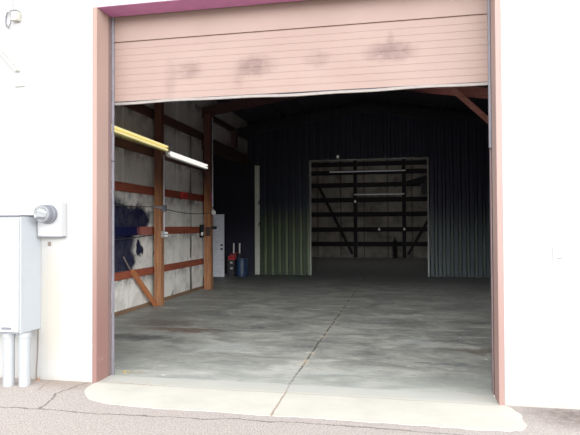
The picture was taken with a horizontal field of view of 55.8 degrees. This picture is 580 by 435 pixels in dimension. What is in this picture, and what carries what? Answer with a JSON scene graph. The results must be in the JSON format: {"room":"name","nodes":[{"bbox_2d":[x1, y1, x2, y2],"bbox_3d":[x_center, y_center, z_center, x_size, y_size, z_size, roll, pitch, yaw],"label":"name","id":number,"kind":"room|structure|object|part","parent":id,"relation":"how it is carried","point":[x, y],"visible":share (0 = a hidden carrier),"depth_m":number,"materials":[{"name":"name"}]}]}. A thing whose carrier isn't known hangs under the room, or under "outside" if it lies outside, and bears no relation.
{"room":"warehouse exterior","nodes":[
{"label":"warehouse exterior","id":0,"kind":"room"},
{"bbox_2d":[111,100,246,312],"bbox_3d":[-1.721,-0.742,18.275,0.050,5.430,23.870,0,-1,11],"label":"wall","id":1,"kind":"structure","parent":0,"point":[131,167],"depth_m":12.58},
{"bbox_2d":[111,267,151,281],"bbox_3d":[-3.485,1.089,9.118,0.058,0.150,5.220,0,-1,11],"label":"beam","id":2,"kind":"structure","parent":1,"relation":"attached to","point":[122,275],"depth_m":10.71,"materials":[{"name":"brown wood"}]},
{"bbox_2d":[114,136,151,155],"bbox_3d":[-3.498,-1.440,9.161,0.058,0.170,5.220,0,-1,11],"label":"beam","id":3,"kind":"structure","parent":1,"relation":"attached to","point":[118,142],"depth_m":10.87,"materials":[{"name":"brown wood"}]},
{"bbox_2d":[114,181,151,194],"bbox_3d":[-3.494,-0.610,9.147,0.058,0.170,5.220,0,-1,11],"label":"beam","id":4,"kind":"structure","parent":1,"relation":"attached to","point":[118,186],"depth_m":10.86,"materials":[{"name":"brown wood"}]},
{"bbox_2d":[114,227,151,235],"bbox_3d":[-3.489,0.240,9.133,0.058,0.170,5.220,0,-1,11],"label":"beam","id":5,"kind":"structure","parent":1,"relation":"attached to","point":[118,231],"depth_m":10.84,"materials":[{"name":"wood"}]},
{"bbox_2d":[121,104,151,117],"bbox_3d":[-3.502,-2.275,9.176,0.058,0.200,5.220,0,-1,11],"label":"beam","id":6,"kind":"structure","parent":1,"relation":"attached to","point":[142,109],"depth_m":11.27,"materials":[{"name":"brown wood"}]},
{"bbox_2d":[111,286,203,317],"bbox_3d":[-3.173,1.815,10.701,0.040,0.070,8.530,0,-1,11],"label":"baseboard","id":7,"kind":"structure","parent":1,"relation":"attached to","point":[130,309],"depth_m":11.55,"materials":[{"name":"brown wood"}]},
{"bbox_2d":[152,227,198,233],"bbox_3d":[-2.664,0.306,13.242,0.058,0.170,3.155,0,-1,11],"label":"beam","id":8,"kind":"structure","parent":1,"relation":"attached to","point":[171,230],"depth_m":13.22,"materials":[{"name":"brown wood"}]},
{"bbox_2d":[151,109,203,139],"bbox_3d":[-2.677,-2.208,13.286,0.058,0.200,3.155,0,-1,11],"label":"beam","id":9,"kind":"structure","parent":1,"relation":"attached to","point":[168,121],"depth_m":13.33,"materials":[{"name":"brown wood"}]},
{"bbox_2d":[151,148,203,170],"bbox_3d":[-2.673,-1.373,13.271,0.058,0.170,3.155,0,-1,11],"label":"beam","id":10,"kind":"structure","parent":1,"relation":"attached to","point":[166,158],"depth_m":13.07,"materials":[{"name":"brown wood"}]},
{"bbox_2d":[152,259,203,273],"bbox_3d":[-2.660,1.156,13.228,0.058,0.150,3.155,0,-1,11],"label":"beam","id":11,"kind":"structure","parent":1,"relation":"attached to","point":[173,266],"depth_m":13.26,"materials":[{"name":"brown wood"}]},
{"bbox_2d":[152,187,203,200],"bbox_3d":[-2.669,-0.543,13.257,0.058,0.170,3.155,0,-1,11],"label":"beam","id":12,"kind":"structure","parent":1,"relation":"attached to","point":[168,193],"depth_m":13.24,"materials":[{"name":"brown wood"}]},
{"bbox_2d":[202,110,248,140],"bbox_3d":[-1.925,-2.807,17.059,0.058,0.160,4.500,0,-1,11],"label":"beam","id":13,"kind":"structure","parent":1,"relation":"attached to","point":[216,120],"depth_m":16.61,"materials":[{"name":"brown wood"}]},
{"bbox_2d":[202,139,250,166],"bbox_3d":[-1.879,-1.987,17.052,0.138,0.360,4.530,0,-1,11],"label":"header beam","id":14,"kind":"structure","parent":1,"relation":"attached to","point":[219,149],"depth_m":16.91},
{"bbox_2d":[231,129,237,147],"bbox_3d":[-1.735,-2.447,17.056,0.170,0.558,0.180,0,-1,11],"label":"wall post","id":15,"kind":"object","parent":14,"relation":"on","point":[234,133],"visible":1,"depth_m":16.98,"materials":[{"name":"brown wood"}]},
{"bbox_2d":[202,86,487,117],"bbox_3d":[1.654,-3.196,14.098,8.250,0.880,0.070,0,-1,11],"label":"rafter","id":16,"kind":"object","parent":1,"relation":"attached to","point":[473,92],"visible":0.45,"depth_m":14.47,"materials":[{"name":"brown wood"}]},
{"bbox_2d":[237,104,488,135],"bbox_3d":[2.291,-3.144,17.274,8.250,0.880,0.070,0,-1,11],"label":"rafter","id":17,"kind":"object","parent":1,"relation":"attached to","point":[367,108],"visible":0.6,"depth_m":17.25,"materials":[{"name":"black wood"}]},
{"bbox_2d":[203,150,222,158],"bbox_3d":[-3.467,-2.165,17.001,2.950,0.050,5.500,0,-1,11],"label":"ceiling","id":18,"kind":"structure","parent":0,"point":[214,155],"depth_m":19.09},
{"bbox_2d":[190,136,254,288],"bbox_3d":[-3.325,-0.092,16.939,3.220,4.100,5.500,0,-1,11],"label":"wall","id":19,"kind":"structure","parent":0,"point":[233,182],"depth_m":19.38,"materials":[{"name":"black metal"}]},
{"bbox_2d":[203,214,223,276],"bbox_3d":[-2.631,0.934,18.244,0.890,2.072,0.125,0,-1,11],"label":"door","id":20,"kind":"structure","parent":19,"relation":"in","point":[218,219],"depth_m":18.21,"materials":[{"name":"grey metal"}]},
{"bbox_2d":[0,0,579,409],"bbox_3d":[1.073,-1.712,5.419,32.000,7.100,0.260,0,-1,11],"label":"wall","id":21,"kind":"structure","parent":0,"point":[46,124],"depth_m":5.09,"materials":[{"name":"white paint"}]},
{"bbox_2d":[0,50,18,72],"bbox_3d":[-3.321,-1.933,6.141,0.621,0.645,0.045,0,-1,11],"label":"bar","id":22,"kind":"object","parent":21,"relation":"attached to","point":[2,54],"visible":1,"depth_m":6.08,"materials":[{"name":"white metal"}]},
{"bbox_2d":[5,0,20,27],"bbox_3d":[-3.102,-2.622,6.101,0.198,1.017,0.075,0,-1,11],"label":"bracket","id":23,"kind":"object","parent":21,"relation":"attached to","point":[15,15],"visible":1,"depth_m":6.07,"materials":[{"name":"beige plastic"}]},
{"bbox_2d":[14,74,24,86],"bbox_3d":[-3.008,-1.522,6.093,0.120,0.136,0.018,0,-1,11],"label":"junction box","id":24,"kind":"object","parent":21,"relation":"attached to","point":[19,79],"visible":1,"depth_m":6.09,"materials":[{"name":"white plastic"}]},
{"bbox_2d":[34,202,65,236],"bbox_3d":[-2.603,0.023,5.863,0.301,0.378,0.256,0,-1,11],"label":"electric meter","id":25,"kind":"object","parent":21,"relation":"attached to","point":[50,217],"visible":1,"depth_m":5.88,"materials":[{"name":"white metal"}]},
{"bbox_2d":[92,7,108,382],"bbox_3d":[-2.076,-0.244,6.008,0.050,4.055,0.246,0,-1,11],"label":"trim","id":26,"kind":"structure","parent":21,"relation":"attached to","point":[100,19],"depth_m":5.95,"materials":[{"name":"pink metal"}]},
{"bbox_2d":[97,0,302,16],"bbox_3d":[-0.058,-2.302,5.672,4.173,0.030,0.285,0,-1,11],"label":"trim","id":27,"kind":"structure","parent":21,"relation":"attached to","point":[172,5],"depth_m":5.91,"materials":[{"name":"metal"}]},
{"bbox_2d":[108,0,494,395],"bbox_3d":[-0.011,-0.415,5.826,4.193,4.330,0.195,0,-1,11],"label":"door","id":28,"kind":"structure","parent":21,"relation":"in","point":[305,47],"depth_m":5.84,"materials":[{"name":"pink paint"}]},
{"bbox_3d":[-0.013,-1.311,5.851,4.075,0.043,0.030,0,-1,11],"label":"rail","id":29,"kind":"part","parent":28,"relation":"part of","materials":[{"name":"metal"}]},
{"bbox_2d":[490,0,504,404],"bbox_3d":[1.966,-0.278,5.197,0.050,4.055,0.246,0,-1,11],"label":"trim","id":30,"kind":"structure","parent":21,"relation":"attached to","point":[494,4],"depth_m":5.09,"materials":[{"name":"metal"}]},
{"bbox_2d":[553,247,563,264],"bbox_3d":[2.433,0.349,4.971,0.090,0.170,0.018,0,-1,11],"label":"wall outlet","id":31,"kind":"object","parent":21,"relation":"attached to","point":[558,258],"visible":1,"depth_m":4.97,"materials":[{"name":"white plastic"}]},
{"bbox_2d":[0,377,579,434],"bbox_3d":[-3.876,1.426,-14.298,58.000,0.001,40.486,0,-1,11],"label":"ground","id":32,"kind":"structure","parent":0,"point":[43,407],"depth_m":4.67,"materials":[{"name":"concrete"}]},
{"bbox_2d":[0,215,40,386],"bbox_3d":[-3.228,0.883,5.915,1.029,1.810,0.374,0,-1,11],"label":"electrical box","id":33,"kind":"object","parent":32,"relation":"on","point":[20,242],"visible":0.93,"depth_m":5.71,"materials":[{"name":"grey metal"}]},
{"bbox_3d":[-3.276,0.602,5.766,0.958,1.177,0.020,0,-1,11],"label":"cabinet door","id":34,"kind":"part","parent":33,"relation":"part of","materials":[{"name":"white metal"}]},
{"bbox_3d":[-3.247,-0.015,5.937,0.998,0.014,0.362,0,-1,11],"label":"cabinet lid","id":35,"kind":"part","parent":33,"relation":"part of","materials":[{"name":"white metal"}]},
{"bbox_2d":[85,375,526,430],"bbox_3d":[-0.042,1.771,5.248,4.234,0.060,0.982,0,-1,11],"label":"apron","id":36,"kind":"object","parent":32,"relation":"on","point":[435,409],"visible":0.71,"depth_m":5.17,"materials":[{"name":"concrete"}]},
{"bbox_2d":[111,257,493,394],"bbox_3d":[1.035,1.952,17.793,11.400,0.001,24.045,0,-1,11],"label":"floor","id":37,"kind":"structure","parent":0,"point":[359,322],"depth_m":8.74,"materials":[{"name":"concrete"}]},
{"bbox_2d":[154,102,163,305],"bbox_3d":[-2.787,-0.474,11.676,0.150,4.678,0.180,0,-1,11],"label":"wall post","id":38,"kind":"object","parent":37,"relation":"on","point":[158,107],"visible":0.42,"depth_m":11.60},
{"bbox_2d":[114,234,153,239],"bbox_3d":[-3.141,0.385,10.412,0.022,0.099,2.391,0,-1,12],"label":"cable","id":39,"kind":"object","parent":38,"relation":"attached to","point":[152,234],"visible":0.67,"depth_m":10.73,"materials":[{"name":"black plastic"}]},
{"bbox_2d":[114,125,168,151],"bbox_3d":[-3.040,-1.541,9.816,0.104,0.207,4.024,0,-1,11],"label":"tube light","id":40,"kind":"object","parent":38,"relation":"attached to","point":[119,131],"visible":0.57,"depth_m":10.49,"materials":[{"name":"plastic"}]},
{"bbox_2d":[166,151,207,169],"bbox_3d":[-2.399,-1.347,13.004,0.104,0.182,2.414,0,-1,11],"label":"tube light","id":41,"kind":"object","parent":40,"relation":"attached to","point":[169,154],"visible":0.98,"depth_m":12.77,"materials":[{"name":"white plastic"}]},
{"bbox_2d":[130,269,157,306],"bbox_3d":[-2.951,1.446,11.121,0.069,0.845,0.863,-1,-1,20],"label":"diagonal brace","id":42,"kind":"object","parent":38,"relation":"attached to","point":[133,272],"visible":0.93,"depth_m":11.07,"materials":[{"name":"brown wood"}]},
{"bbox_2d":[151,205,166,211],"bbox_3d":[-2.782,-0.196,11.619,0.281,0.140,0.221,0,-1,11],"label":"junction box","id":43,"kind":"object","parent":38,"relation":"attached to","point":[163,208],"visible":1,"depth_m":11.58,"materials":[{"name":"grey metal"}]},
{"bbox_2d":[114,205,149,206],"bbox_3d":[-3.172,-0.233,10.397,0.022,0.044,2.331,0,-1,11],"label":"cable","id":44,"kind":"object","parent":43,"relation":"attached to","point":[114,205],"visible":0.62,"depth_m":10.72,"materials":[{"name":"black plastic"}]},
{"bbox_2d":[161,231,167,237],"bbox_3d":[-2.652,0.358,11.625,0.121,0.130,0.120,0,-1,11],"label":"power outlet","id":45,"kind":"object","parent":38,"relation":"attached to","point":[163,233],"visible":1,"depth_m":11.59,"materials":[{"name":"grey metal"}]},
{"bbox_2d":[204,114,212,289],"bbox_3d":[-2.186,-0.425,14.671,0.190,4.678,0.190,0,-1,11],"label":"wall post","id":46,"kind":"object","parent":37,"relation":"on","point":[208,218],"visible":1,"depth_m":14.58,"materials":[{"name":"brown wood"}]},
{"bbox_2d":[167,209,211,213],"bbox_3d":[-2.365,-0.122,13.133,0.022,0.079,2.866,0,-1,11],"label":"cable","id":47,"kind":"object","parent":46,"relation":"attached to","point":[167,209],"visible":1,"depth_m":12.96,"materials":[{"name":"black plastic"}]},
{"bbox_2d":[199,225,210,237],"bbox_3d":[-2.252,0.361,14.475,0.265,0.340,0.194,0,-1,11],"label":"wall switch","id":48,"kind":"object","parent":46,"relation":"attached to","point":[201,227],"visible":1,"depth_m":14.51,"materials":[{"name":"black plastic"}]},
{"bbox_3d":[-2.180,0.372,14.553,0.155,0.240,0.012,0,-1,11],"label":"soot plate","id":49,"kind":"part","parent":48,"relation":"part of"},
{"bbox_2d":[212,117,212,206],"bbox_3d":[-2.077,-1.487,14.702,0.022,2.400,0.022,-1,-1,34],"label":"conduit","id":50,"kind":"object","parent":46,"relation":"attached to","point":[212,117],"visible":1,"depth_m":14.69,"materials":[{"name":"metal"}]},
{"bbox_2d":[227,259,236,276],"bbox_3d":[-1.938,1.696,18.362,0.260,0.560,0.337,0,-1,11],"label":"crate","id":51,"kind":"object","parent":37,"relation":"on","point":[231,263],"visible":0.88,"depth_m":18.23,"materials":[{"name":"black plastic"}]},
{"bbox_2d":[228,252,236,259],"bbox_3d":[-1.906,1.282,18.361,0.280,0.265,0.230,0,-1,11],"label":"gas can","id":52,"kind":"object","parent":51,"relation":"on","point":[231,257],"visible":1,"depth_m":18.27,"materials":[{"name":"red plastic"}]},
{"bbox_2d":[236,258,247,276],"bbox_3d":[-1.609,1.667,18.351,0.390,0.615,0.390,-1,-1,31],"label":"drum","id":53,"kind":"object","parent":37,"relation":"on","point":[241,263],"visible":1,"depth_m":18.19,"materials":[{"name":"blue plastic"}]},
{"bbox_2d":[353,160,356,257],"bbox_3d":[3.486,-0.863,29.264,0.180,6.000,0.160,0,-1,11],"label":"wall post","id":54,"kind":"object","parent":37,"relation":"on","point":[354,161],"visible":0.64,"depth_m":29.18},
{"bbox_2d":[317,184,352,253],"bbox_3d":[2.417,0.071,29.463,1.976,3.812,0.060,0,-1,11],"label":"diagonal brace","id":55,"kind":"object","parent":54,"relation":"attached to","point":[318,185],"visible":1,"depth_m":29.43,"materials":[{"name":"black wood"}]},
{"bbox_2d":[329,169,405,172],"bbox_3d":[4.079,-2.455,29.007,4.030,0.070,0.080,0,-1,11],"label":"tube light","id":56,"kind":"object","parent":54,"relation":"attached to","point":[403,169],"visible":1,"depth_m":28.97,"materials":[{"name":"white plastic"}]},
{"bbox_2d":[354,193,404,194],"bbox_3d":[4.683,-1.230,28.866,2.650,0.070,0.080,0,-1,11],"label":"tube light","id":57,"kind":"object","parent":54,"relation":"attached to","point":[376,193],"visible":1,"depth_m":28.79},
{"bbox_2d":[392,237,397,257],"bbox_3d":[5.447,1.574,28.463,0.260,1.080,0.260,0,-1,11],"label":"gas cylinder","id":58,"kind":"object","parent":37,"relation":"on","point":[394,243],"visible":0.98,"depth_m":28.36,"materials":[{"name":"black metal"}]},
{"bbox_2d":[402,159,405,257],"bbox_3d":[5.981,-0.883,28.763,0.190,6.000,0.160,0,-1,11],"label":"wall post","id":59,"kind":"object","parent":37,"relation":"on","point":[403,160],"visible":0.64,"depth_m":28.68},
{"bbox_2d":[406,175,426,185],"bbox_3d":[7.037,-2.045,28.407,2.010,0.790,0.080,0,-1,11],"label":"beam","id":60,"kind":"structure","parent":59,"relation":"attached to","point":[423,178],"depth_m":28.46,"materials":[{"name":"black metal"}]},
{"bbox_2d":[407,219,427,254],"bbox_3d":[6.837,0.769,28.564,1.461,2.390,0.060,0,-1,11],"label":"diagonal brace","id":61,"kind":"object","parent":59,"relation":"attached to","point":[426,222],"visible":0.64,"depth_m":28.56,"materials":[{"name":"black wood"}]},
{"bbox_2d":[215,86,487,122],"bbox_3d":[2.333,-3.740,17.510,8.450,0.700,23.870,0,-1,11],"label":"ceiling","id":62,"kind":"structure","parent":0,"point":[313,102],"depth_m":17.69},
{"bbox_2d":[230,99,265,122],"bbox_3d":[-1.307,-3.364,17.016,0.080,0.170,4.340,0,-1,11],"label":"roof purlin","id":63,"kind":"structure","parent":62,"relation":"attached to","point":[250,111],"depth_m":17.73,"materials":[{"name":"black wood"}]},
{"bbox_2d":[266,103,285,118],"bbox_3d":[-0.621,-3.474,16.880,0.080,0.170,4.340,0,-1,11],"label":"roof purlin","id":64,"kind":"structure","parent":62,"relation":"attached to","point":[272,106],"depth_m":17.63,"materials":[{"name":"black wood"}]},
{"bbox_2d":[289,99,304,114],"bbox_3d":[0.065,-3.585,16.744,0.080,0.170,4.340,0,-1,11],"label":"knee brace","id":65,"kind":"structure","parent":62,"relation":"attached to","point":[293,102],"depth_m":17.54,"materials":[{"name":"black wood"}]},
{"bbox_2d":[247,99,490,276],"bbox_3d":[2.547,-1.019,18.459,8.250,5.949,0.038,0,-1,11],"label":"wall partition","id":66,"kind":"structure","parent":0,"point":[457,153],"depth_m":18.33,"materials":[{"name":"green paint"}]},
{"bbox_2d":[255,166,259,273],"bbox_3d":[-1.135,0.086,19.190,0.165,3.800,0.120,0,-1,11],"label":"trim","id":67,"kind":"structure","parent":66,"relation":"attached to","point":[257,168],"depth_m":19.13,"materials":[{"name":"grey metal"}]},
{"bbox_2d":[309,157,429,276],"bbox_3d":[2.631,-0.010,18.445,3.965,3.930,0.120,0,-1,11],"label":"trim","id":68,"kind":"structure","parent":66,"relation":"attached to","point":[310,161],"depth_m":18.42,"materials":[{"name":"grey metal"}]},
{"bbox_2d":[311,158,427,257],"bbox_3d":[3.279,-0.958,29.480,11.250,6.200,0.060,0,-1,11],"label":"wall","id":69,"kind":"structure","parent":0,"point":[411,191],"depth_m":29.25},
{"bbox_2d":[311,162,352,167],"bbox_3d":[2.045,-2.849,29.690,2.774,0.240,0.065,0,-1,11],"label":"beam","id":70,"kind":"structure","parent":69,"relation":"attached to","point":[333,164],"depth_m":29.60,"materials":[{"name":"black metal"}]},
{"bbox_2d":[311,183,352,187],"bbox_3d":[2.051,-1.729,29.670,2.774,0.240,0.065,0,-1,11],"label":"beam","id":71,"kind":"structure","parent":69,"relation":"attached to","point":[322,185],"depth_m":29.59,"materials":[{"name":"black metal"}]},
{"bbox_2d":[311,198,352,202],"bbox_3d":[2.055,-0.929,29.657,2.774,0.240,0.065,0,-1,11],"label":"beam","id":72,"kind":"structure","parent":69,"relation":"attached to","point":[313,200],"depth_m":29.59,"materials":[{"name":"black wood"}]},
{"bbox_2d":[311,170,352,175],"bbox_3d":[2.047,-2.399,29.682,2.774,0.240,0.065,0,-1,11],"label":"beam","id":73,"kind":"structure","parent":69,"relation":"attached to","point":[313,173],"depth_m":29.65,"materials":[{"name":"black metal"}]},
{"bbox_2d":[311,212,353,216],"bbox_3d":[2.058,-0.159,29.643,2.774,0.240,0.065,0,-1,11],"label":"beam","id":74,"kind":"structure","parent":69,"relation":"attached to","point":[313,214],"depth_m":29.57,"materials":[{"name":"black metal"}]},
{"bbox_2d":[312,227,353,231],"bbox_3d":[2.062,0.651,29.629,2.774,0.240,0.065,0,-1,11],"label":"beam","id":75,"kind":"structure","parent":69,"relation":"attached to","point":[314,229],"depth_m":29.56,"materials":[{"name":"black wood"}]},
{"bbox_2d":[312,242,353,245],"bbox_3d":[2.066,1.431,29.616,2.774,0.240,0.065,0,-1,11],"label":"beam","id":76,"kind":"structure","parent":69,"relation":"attached to","point":[313,243],"depth_m":29.55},
{"bbox_2d":[357,227,401,231],"bbox_3d":[4.759,0.628,29.089,2.354,0.240,0.065,0,-1,11],"label":"beam","id":77,"kind":"structure","parent":69,"relation":"attached to","point":[359,229],"depth_m":29.06,"materials":[{"name":"black wood"}]},
{"bbox_2d":[357,197,401,201],"bbox_3d":[4.751,-0.951,29.116,2.354,0.240,0.065,0,-1,11],"label":"beam","id":78,"kind":"structure","parent":69,"relation":"attached to","point":[367,199],"depth_m":29.07,"materials":[{"name":"black metal"}]},
{"bbox_2d":[357,182,401,186],"bbox_3d":[4.747,-1.751,29.130,2.354,0.240,0.065,0,-1,11],"label":"beam","id":79,"kind":"structure","parent":69,"relation":"attached to","point":[368,184],"depth_m":29.09,"materials":[{"name":"black metal"}]},
{"bbox_2d":[357,161,401,165],"bbox_3d":[4.741,-2.871,29.149,2.354,0.240,0.065,0,-1,11],"label":"beam","id":80,"kind":"structure","parent":69,"relation":"attached to","point":[369,163],"depth_m":29.11,"materials":[{"name":"black metal"}]},
{"bbox_2d":[357,212,401,216],"bbox_3d":[4.755,-0.181,29.103,2.354,0.240,0.065,0,-1,11],"label":"beam","id":81,"kind":"structure","parent":69,"relation":"attached to","point":[359,214],"depth_m":29.08,"materials":[{"name":"black metal"}]},
{"bbox_2d":[357,242,401,245],"bbox_3d":[4.762,1.408,29.075,2.354,0.240,0.065,0,-1,11],"label":"beam","id":82,"kind":"structure","parent":69,"relation":"attached to","point":[358,243],"depth_m":29.07,"materials":[{"name":"black wood"}]},
{"bbox_2d":[357,169,401,174],"bbox_3d":[4.744,-2.421,29.141,2.354,0.240,0.065,0,-1,11],"label":"beam","id":83,"kind":"structure","parent":69,"relation":"attached to","point":[377,172],"depth_m":29.07,"materials":[{"name":"black metal"}]},
{"bbox_2d":[406,160,426,164],"bbox_3d":[7.394,-2.893,28.617,2.664,0.240,0.065,0,-1,11],"label":"beam","id":84,"kind":"structure","parent":69,"relation":"attached to","point":[408,162],"depth_m":28.73,"materials":[{"name":"black metal"}]},
{"bbox_2d":[406,211,426,215],"bbox_3d":[7.407,-0.204,28.571,2.664,0.240,0.065,0,-1,11],"label":"beam","id":85,"kind":"structure","parent":69,"relation":"attached to","point":[411,213],"depth_m":28.69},
{"bbox_2d":[406,168,426,173],"bbox_3d":[7.396,-2.443,28.609,2.664,0.240,0.065,0,-1,11],"label":"beam","id":86,"kind":"structure","parent":69,"relation":"attached to","point":[408,171],"depth_m":28.73,"materials":[{"name":"black metal"}]},
{"bbox_2d":[406,197,426,201],"bbox_3d":[7.403,-0.974,28.584,2.664,0.240,0.065,0,-1,11],"label":"beam","id":87,"kind":"structure","parent":69,"relation":"attached to","point":[407,198],"depth_m":28.71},
{"bbox_2d":[406,181,426,185],"bbox_3d":[7.399,-1.774,28.598,2.664,0.240,0.065,0,-1,11],"label":"beam","id":88,"kind":"structure","parent":69,"relation":"attached to","point":[416,184],"depth_m":28.70,"materials":[{"name":"black metal"}]},
{"bbox_2d":[406,227,427,231],"bbox_3d":[7.411,0.606,28.557,2.664,0.240,0.065,0,-1,11],"label":"beam","id":89,"kind":"structure","parent":69,"relation":"attached to","point":[408,229],"depth_m":28.70,"materials":[{"name":"black wood"}]},
{"bbox_2d":[406,242,427,245],"bbox_3d":[7.415,1.386,28.543,2.664,0.240,0.065,0,-1,11],"label":"beam","id":90,"kind":"structure","parent":69,"relation":"attached to","point":[407,243],"depth_m":28.65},
{"bbox_3d":[5.603,-0.471,13.169,0.175,4.642,0.100,0,-1,11],"label":"wall post","id":91,"kind":"object","parent":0,"visible":0},
{"bbox_2d":[451,88,488,123],"bbox_3d":[4.830,-2.330,13.268,1.780,1.724,0.060,0,-1,11],"label":"knee brace","id":92,"kind":"object","parent":91,"relation":"attached to","point":[457,93],"visible":0.43,"depth_m":13.33,"materials":[{"name":"brown wood"}]}
]}

